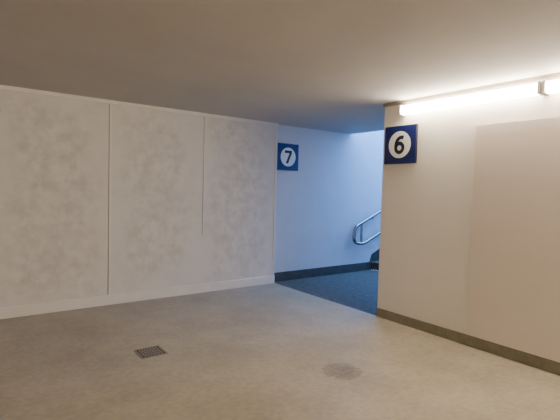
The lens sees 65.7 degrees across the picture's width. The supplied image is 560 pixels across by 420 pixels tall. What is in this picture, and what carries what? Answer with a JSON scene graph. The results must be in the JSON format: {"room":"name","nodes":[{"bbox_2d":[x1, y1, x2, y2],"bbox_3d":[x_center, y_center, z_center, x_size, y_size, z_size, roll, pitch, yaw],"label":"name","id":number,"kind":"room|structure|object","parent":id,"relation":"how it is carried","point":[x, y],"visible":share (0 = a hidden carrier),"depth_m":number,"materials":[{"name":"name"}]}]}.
{"room":"station underpass","nodes":[
{"label":"station underpass","id":0,"kind":"room"},
{"bbox_2d":[0,89,275,307],"bbox_3d":[-3.466,-0.076,4.556,8.260,2.540,0.259,0,3,-37],"label":"wall","id":1,"kind":"structure","parent":0,"point":[54,151],"depth_m":5.49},
{"bbox_2d":[0,275,274,318],"bbox_3d":[-3.412,1.137,4.499,8.262,0.125,0.026,0,3,-37],"label":"baseboard","id":2,"kind":"structure","parent":1,"relation":"attached to","point":[79,303],"depth_m":5.54,"materials":[{"name":"white paint"}]},
{"bbox_2d":[0,85,277,125],"bbox_3d":[-3.348,-1.314,4.385,8.262,0.045,0.022,0,3,-37],"label":"trim","id":3,"kind":"structure","parent":1,"relation":"attached to","point":[3,87],"depth_m":5.43,"materials":[{"name":"white paint"}]},
{"bbox_2d":[108,104,277,294],"bbox_3d":[-2.121,-0.122,5.382,5.119,2.375,0.012,0,3,-37],"label":"trim","id":4,"kind":"structure","parent":1,"relation":"attached to","point":[110,128],"depth_m":6.11,"materials":[{"name":"white paint"}]},
{"bbox_2d":[0,270,559,419],"bbox_3d":[0.241,1.485,1.556,10.620,0.100,9.250,0,3,-37],"label":"floor","id":5,"kind":"structure","parent":0,"point":[273,351],"depth_m":3.70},
{"bbox_2d":[134,345,167,358],"bbox_3d":[-1.170,1.283,3.926,0.230,0.006,0.230,0,3,-37],"label":"floor drain","id":6,"kind":"object","parent":5,"relation":"on","point":[148,352],"visible":1,"depth_m":3.92,"materials":[{"name":"metal"}]},
{"bbox_2d":[371,261,378,270],"bbox_3d":[4.455,0.110,8.987,5.060,2.170,2.198,0,3,-37],"label":"staircase","id":7,"kind":"structure","parent":5,"relation":"on","point":[374,264],"depth_m":8.33,"materials":[{"name":"stone"}]},
{"bbox_2d":[0,0,559,133],"bbox_3d":[-0.016,-1.229,1.309,9.950,0.250,9.450,0,3,-37],"label":"ceiling","id":8,"kind":"structure","parent":0,"point":[325,65],"depth_m":3.27,"materials":[{"name":"paint"}]},
{"bbox_2d":[274,124,383,272],"bbox_3d":[3.062,-1.462,9.345,7.930,5.200,0.200,0,3,-37],"label":"wall","id":9,"kind":"structure","parent":0,"point":[336,185],"depth_m":7.65,"materials":[{"name":"paint"}]},
{"bbox_2d":[277,143,298,170],"bbox_3d":[0.123,-0.860,7.053,0.430,0.430,0.039,0,3,-37],"label":"platform sign","id":10,"kind":"object","parent":9,"relation":"attached to","point":[287,154],"visible":0.96,"depth_m":7.03,"materials":[{"name":"blue metal"}]},
{"bbox_2d":[274,262,369,281],"bbox_3d":[0.802,1.085,7.700,2.315,0.150,0.020,0,3,-37],"label":"baseboard","id":11,"kind":"structure","parent":9,"relation":"attached to","point":[322,271],"depth_m":7.62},
{"bbox_2d":[352,209,380,244],"bbox_3d":[3.437,-0.621,9.486,5.194,2.525,0.110,0,3,-37],"label":"handrail","id":12,"kind":"object","parent":9,"relation":"attached to","point":[372,216],"visible":0.4,"depth_m":8.09,"materials":[{"name":"metal"}]},
{"bbox_2d":[369,248,379,269],"bbox_3d":[3.802,-0.099,9.848,5.080,2.470,0.020,0,3,-37],"label":"trim","id":13,"kind":"structure","parent":9,"relation":"attached to","point":[375,256],"depth_m":8.46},
{"bbox_2d":[377,77,559,333],"bbox_3d":[3.408,0.205,2.449,0.250,2.540,7.050,0,3,-37],"label":"wall","id":14,"kind":"structure","parent":0,"point":[426,204],"depth_m":4.61,"materials":[{"name":"beige paint"}]},
{"bbox_2d":[384,124,417,163],"bbox_3d":[1.371,-0.743,4.939,0.040,0.430,0.430,0,3,-37],"label":"platform sign","id":15,"kind":"object","parent":14,"relation":"attached to","point":[401,142],"visible":1,"depth_m":4.91,"materials":[{"name":"blue metal"}]},
{"bbox_2d":[376,308,559,374],"bbox_3d":[3.365,1.420,2.507,0.268,0.105,7.065,0,3,-37],"label":"baseboard","id":16,"kind":"structure","parent":14,"relation":"attached to","point":[551,366],"depth_m":4.24,"materials":[{"name":"stone"}]},
{"bbox_2d":[383,72,559,106],"bbox_3d":[3.329,-1.047,2.307,0.030,0.030,7.050,0,3,-37],"label":"trim","id":17,"kind":"structure","parent":14,"relation":"attached to","point":[553,75],"depth_m":4.18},
{"bbox_2d":[399,81,544,115],"bbox_3d":[1.804,-1.078,4.290,0.109,0.108,1.470,0,3,-37],"label":"lamp","id":18,"kind":"object","parent":14,"relation":"attached to","point":[534,89],"visible":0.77,"depth_m":4.14,"materials":[{"name":"white plastic"}]},
{"bbox_2d":[466,117,559,362],"bbox_3d":[2.982,0.305,2.785,0.036,2.055,3.685,0,3,-37],"label":"panel board","id":19,"kind":"object","parent":14,"relation":"attached to","point":[514,286],"visible":1,"depth_m":3.90,"materials":[{"name":"beige paint"}]},
{"bbox_2d":[542,79,559,94],"bbox_3d":[2.687,-0.999,3.099,0.109,0.108,1.470,0,3,-37],"label":"lamp","id":20,"kind":"object","parent":14,"relation":"attached to","point":[553,86],"visible":1,"depth_m":3.62,"materials":[{"name":"white plastic"}]}
]}

